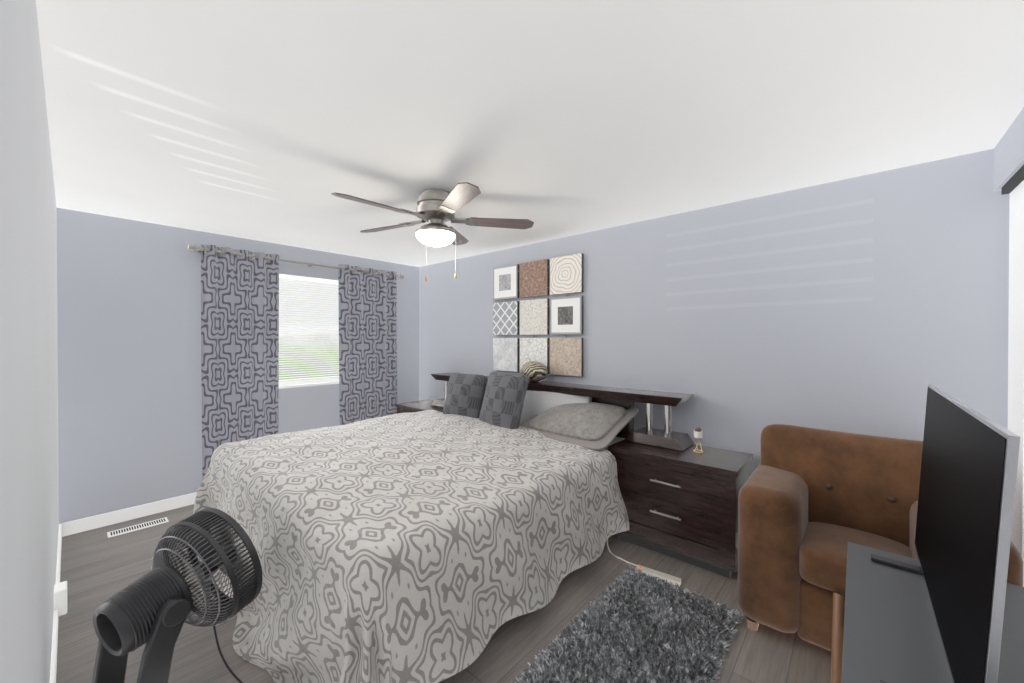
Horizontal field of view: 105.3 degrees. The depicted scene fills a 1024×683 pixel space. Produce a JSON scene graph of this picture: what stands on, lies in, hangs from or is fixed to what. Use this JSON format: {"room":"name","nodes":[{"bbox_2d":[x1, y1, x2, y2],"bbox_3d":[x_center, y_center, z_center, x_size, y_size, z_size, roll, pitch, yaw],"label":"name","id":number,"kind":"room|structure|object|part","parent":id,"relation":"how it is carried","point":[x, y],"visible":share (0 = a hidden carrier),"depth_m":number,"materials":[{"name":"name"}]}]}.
{"room":"bedroom","nodes":[
{"label":"bedroom","id":0,"kind":"room"},
{"bbox_2d":[0,0,58,682],"bbox_3d":[-1.532,0.243,1.174,5.310,2.440,0.150,0,0,41],"label":"wall","id":1,"kind":"structure","parent":0,"point":[29,500],"depth_m":0.82,"materials":[{"name":"paint"}]},
{"bbox_2d":[50,523,63,682],"bbox_3d":[-1.837,1.410,1.562,4.050,0.100,0.017,0,0,41],"label":"baseboard","id":2,"kind":"structure","parent":1,"relation":"attached to","point":[53,667],"depth_m":1.89,"materials":[{"name":"white"}]},
{"bbox_2d":[54,581,66,615],"bbox_3d":[-2.337,1.332,2.022,0.110,0.130,0.045,0,0,41],"label":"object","id":3,"kind":"structure","parent":1,"relation":"attached to","point":[60,597],"depth_m":1.99,"materials":[{"name":"white plastic"}]},
{"bbox_2d":[57,208,418,523],"bbox_3d":[-2.365,0.224,4.130,0.150,2.440,3.180,0,0,41],"label":"wall","id":4,"kind":"structure","parent":0,"point":[129,363],"depth_m":3.22,"materials":[{"name":"paint"}]},
{"bbox_2d":[64,492,196,535],"bbox_3d":[-2.302,1.394,4.082,0.017,0.100,3.120,0,0,41],"label":"baseboard","id":5,"kind":"structure","parent":4,"relation":"attached to","point":[96,521],"depth_m":3.15,"materials":[{"name":"white"}]},
{"bbox_2d":[188,244,403,479],"bbox_3d":[-2.115,0.269,4.204,0.122,2.270,2.134,0,0,41],"label":"curtains","id":6,"kind":"object","parent":4,"relation":"attached to","point":[239,337],"visible":0.9,"depth_m":3.78,"materials":[{"name":"grey fabric"}]},
{"bbox_3d":[-2.119,-0.821,4.200,0.114,0.052,2.134,0,0,41],"label":"rod","id":7,"kind":"part","parent":6,"relation":"part of","materials":[{"name":"silver metal"}]},
{"bbox_2d":[278,274,338,385],"bbox_3d":[-2.233,-0.119,4.238,0.101,1.157,1.482,0,0,41],"label":"window","id":8,"kind":"structure","parent":4,"relation":"in","point":[305,278],"depth_m":4.28,"materials":[{"name":"white"}]},
{"bbox_2d":[279,275,338,382],"bbox_3d":[-2.231,-0.131,4.237,0.055,1.115,1.460,0,0,41],"label":"window blinds","id":9,"kind":"object","parent":8,"relation":"attached to","point":[330,311],"visible":0.31,"depth_m":4.25,"materials":[{"name":"white plastic"}]},
{"bbox_2d":[278,381,338,388],"bbox_3d":[-2.222,0.468,4.232,0.130,0.024,1.540,0,0,41],"label":"window sill","id":10,"kind":"structure","parent":4,"relation":"attached to","point":[306,385],"depth_m":4.17,"materials":[{"name":"white"}]},
{"bbox_2d":[56,504,830,682],"bbox_3d":[-0.430,1.505,2.430,5.310,0.100,3.480,0,0,41],"label":"floor","id":11,"kind":"structure","parent":0,"point":[99,567],"depth_m":1.98,"materials":[{"name":"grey wood"}]},
{"bbox_2d":[107,517,168,537],"bbox_3d":[-2.913,1.448,3.048,0.110,0.006,0.340,0,0,41],"label":"floor vent","id":12,"kind":"object","parent":11,"relation":"in","point":[136,527],"visible":1,"depth_m":3.03,"materials":[{"name":"white metal"}]},
{"bbox_2d":[91,508,262,682],"bbox_3d":[-0.938,1.103,1.204,1.634,0.752,0.526,0,0,41],"label":"air circulator","id":13,"kind":"object","parent":11,"relation":"on","point":[154,608],"visible":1,"depth_m":1.50,"materials":[{"name":"black plastic"}]},
{"bbox_3d":[-0.802,1.330,1.183,1.401,0.297,0.326,0,0,41],"label":"cord","id":14,"kind":"part","parent":13,"relation":"part of","materials":[{"name":"black plastic"}]},
{"bbox_2d":[395,399,443,413],"bbox_3d":[-0.951,1.101,4.656,0.844,0.680,0.499,0,0,41],"label":"nightstand","id":15,"kind":"object","parent":11,"relation":"on","point":[414,406],"visible":0.17,"depth_m":4.64,"materials":[{"name":"brown wood"}]},
{"bbox_2d":[177,361,694,682],"bbox_3d":[-0.600,0.823,2.892,2.898,1.257,2.701,0,0,41],"label":"bed","id":16,"kind":"object","parent":11,"relation":"on","point":[430,546],"visible":0.94,"depth_m":2.01,"materials":[{"name":"grey fabric"}]},
{"bbox_3d":[0.200,0.859,3.797,2.898,0.935,0.267,0,0,41],"label":"headboard","id":17,"kind":"part","parent":16,"relation":"part of","materials":[{"name":"brown wood"}]},
{"bbox_2d":[511,566,741,682],"bbox_3d":[0.561,1.428,1.795,0.667,0.062,1.287,0,0,41],"label":"shag rug","id":18,"kind":"object","parent":11,"relation":"on","point":[633,625],"visible":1,"depth_m":1.85,"materials":[{"name":"grey carpet"}]},
{"bbox_2d":[607,539,680,585],"bbox_3d":[0.823,1.307,2.544,0.566,0.307,0.199,0,0,41],"label":"power strip","id":19,"kind":"object","parent":11,"relation":"on","point":[674,580],"visible":0.65,"depth_m":2.40,"materials":[{"name":"beige plastic"}]},
{"bbox_3d":[0.741,1.307,2.649,0.305,0.307,0.149,0,0,41],"label":"cord","id":20,"kind":"part","parent":19,"relation":"part of","materials":[{"name":"beige plastic"}]},
{"bbox_2d":[608,439,752,577],"bbox_3d":[1.178,1.113,2.776,0.844,0.680,0.499,0,0,41],"label":"nightstand","id":21,"kind":"object","parent":11,"relation":"on","point":[681,505],"visible":0.81,"depth_m":2.56,"materials":[{"name":"brown wood"}]},
{"bbox_2d":[693,427,702,452],"bbox_3d":[1.304,0.684,2.735,0.065,0.172,0.065,0,0,41],"label":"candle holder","id":22,"kind":"object","parent":21,"relation":"on","point":[697,433],"visible":1,"depth_m":2.72,"materials":[{"name":"white ceramic"}]},
{"bbox_3d":[1.304,0.652,2.735,0.056,0.050,0.056,0,0,41],"label":"pot","id":23,"kind":"part","parent":22,"relation":"part of","materials":[{"name":"white"}]},
{"bbox_2d":[738,424,1022,651],"bbox_3d":[1.753,0.975,1.992,0.920,0.965,0.882,0,0,41],"label":"armchair","id":24,"kind":"object","parent":11,"relation":"on","point":[812,502],"visible":0.58,"depth_m":1.91,"materials":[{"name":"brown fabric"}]},
{"bbox_3d":[1.681,1.043,1.911,0.410,0.218,0.660,0,-3,41],"label":"seat","id":25,"kind":"part","parent":24,"relation":"part of","materials":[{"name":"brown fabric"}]},
{"bbox_2d":[831,542,1023,682],"bbox_3d":[1.103,1.158,0.956,0.543,0.628,1.562,0,0,41],"label":"media console","id":26,"kind":"object","parent":11,"relation":"on","point":[884,626],"visible":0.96,"depth_m":1.16,"materials":[{"name":"grey wood"}]},
{"bbox_2d":[871,384,1019,682],"bbox_3d":[1.240,0.505,1.136,0.270,0.672,1.070,0,0,41],"label":"tv","id":27,"kind":"object","parent":26,"relation":"on","point":[968,476],"visible":1,"depth_m":0.91,"materials":[{"name":"grey plastic"}]},
{"bbox_2d":[36,0,1023,266],"bbox_3d":[-0.430,-1.035,2.414,5.310,0.100,3.480,0,0,41],"label":"ceiling","id":28,"kind":"structure","parent":0,"point":[272,120],"depth_m":1.62,"materials":[{"name":"paint"}]},
{"bbox_2d":[331,182,533,280],"bbox_3d":[-0.547,-0.687,2.579,1.282,0.597,1.240,0,0,41],"label":"fan","id":29,"kind":"object","parent":28,"relation":"hanging from","point":[436,209],"visible":1,"depth_m":2.51,"materials":[{"name":"silver metal"}]},
{"bbox_3d":[-0.777,-0.813,2.332,0.565,0.018,0.131,0,13,-46],"label":"blade","id":30,"kind":"part","parent":29,"relation":"part of","materials":[{"name":"brown wood"}]},
{"bbox_3d":[-0.852,-0.815,2.776,0.565,0.018,0.131,0,12,26],"label":"blade","id":31,"kind":"part","parent":29,"relation":"part of","materials":[{"name":"brown wood"}]},
{"bbox_3d":[-0.553,-0.581,2.513,0.003,0.310,0.003,0,0,41],"label":"chain","id":32,"kind":"part","parent":29,"relation":"part of","materials":[{"name":"silver metal"}]},
{"bbox_3d":[-0.510,-0.676,2.607,0.260,0.075,0.260,0,0,41],"label":"glass","id":33,"kind":"part","parent":29,"relation":"part of","materials":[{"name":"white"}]},
{"bbox_3d":[-0.454,-0.817,2.984,0.131,0.018,0.565,-12,-1,8],"label":"blade","id":34,"kind":"part","parent":29,"relation":"part of","materials":[{"name":"brown wood"}]},
{"bbox_3d":[-0.380,-0.597,2.626,0.003,0.280,0.003,0,0,41],"label":"chain","id":35,"kind":"part","parent":29,"relation":"part of","materials":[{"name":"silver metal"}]},
{"bbox_3d":[-0.332,-0.812,2.267,0.131,0.018,0.565,13,-6,-27],"label":"blade","id":36,"kind":"part","parent":29,"relation":"part of","materials":[{"name":"brown wood"}]},
{"bbox_3d":[-0.133,-0.815,2.670,0.565,0.018,0.131,0,-12,-10],"label":"blade","id":37,"kind":"part","parent":29,"relation":"part of","materials":[{"name":"brown wood"}]},
{"bbox_2d":[419,149,1008,474],"bbox_3d":[0.671,0.227,3.671,5.310,2.440,0.150,0,0,41],"label":"wall","id":38,"kind":"structure","parent":0,"point":[874,304],"depth_m":2.55,"materials":[{"name":"paint"}]},
{"bbox_2d":[493,253,582,375],"bbox_3d":[0.223,-0.245,3.937,1.122,1.122,0.032,0,0,41],"label":"panels","id":39,"kind":"object","parent":38,"relation":"attached to","point":[566,313],"visible":0.98,"depth_m":3.86,"materials":[{"name":"multicoloured"}]},
{"bbox_3d":[-0.066,0.139,4.194,0.352,0.352,0.032,0,0,41],"label":"panel","id":40,"kind":"part","parent":39,"relation":"part of","materials":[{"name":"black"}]},
{"bbox_3d":[-0.066,-0.246,4.192,0.352,0.352,0.032,0,0,41],"label":"panel","id":41,"kind":"part","parent":39,"relation":"part of","materials":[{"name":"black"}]},
{"bbox_3d":[-0.066,-0.631,4.190,0.352,0.352,0.032,0,0,41],"label":"panel","id":42,"kind":"part","parent":39,"relation":"part of","materials":[{"name":"white"}]},
{"bbox_3d":[0.223,0.140,3.940,0.352,0.352,0.032,0,0,41],"label":"panel","id":43,"kind":"part","parent":39,"relation":"part of","materials":[{"name":"white"}]},
{"bbox_3d":[0.223,-0.245,3.937,0.352,0.352,0.032,0,0,41],"label":"panel","id":44,"kind":"part","parent":39,"relation":"part of","materials":[{"name":"beige"}]},
{"bbox_3d":[0.223,-0.630,3.935,0.352,0.352,0.032,0,0,41],"label":"panel","id":45,"kind":"part","parent":39,"relation":"part of","materials":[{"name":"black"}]},
{"bbox_3d":[0.511,0.142,3.685,0.352,0.352,0.032,0,0,41],"label":"panel","id":46,"kind":"part","parent":39,"relation":"part of","materials":[{"name":"beige"}]},
{"bbox_3d":[0.511,-0.243,3.683,0.352,0.352,0.032,0,0,41],"label":"panel","id":47,"kind":"part","parent":39,"relation":"part of","materials":[{"name":"white"}]},
{"bbox_3d":[0.511,-0.628,3.680,0.352,0.352,0.032,0,0,41],"label":"panel","id":48,"kind":"part","parent":39,"relation":"part of","materials":[{"name":"beige"}]},
{"bbox_2d":[994,108,1023,191],"bbox_3d":[1.425,-0.865,0.777,0.060,0.220,3.180,0,0,41],"label":"wall","id":49,"kind":"structure","parent":0,"point":[1009,156],"depth_m":1.78,"materials":[{"name":"paint"}]},
{"bbox_2d":[1001,165,1023,194],"bbox_3d":[1.708,-0.739,1.088,0.045,0.035,2.220,0,0,41],"label":"rail","id":50,"kind":"object","parent":49,"relation":"attached to","point":[1015,180],"depth_m":1.81,"materials":[{"name":"black metal"}]},
{"bbox_2d":[1008,180,1023,586],"bbox_3d":[1.718,0.371,1.087,0.020,2.185,2.220,0,0,41],"label":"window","id":51,"kind":"structure","parent":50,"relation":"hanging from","point":[1016,330],"depth_m":1.81,"materials":[{"name":"white"}]}
]}

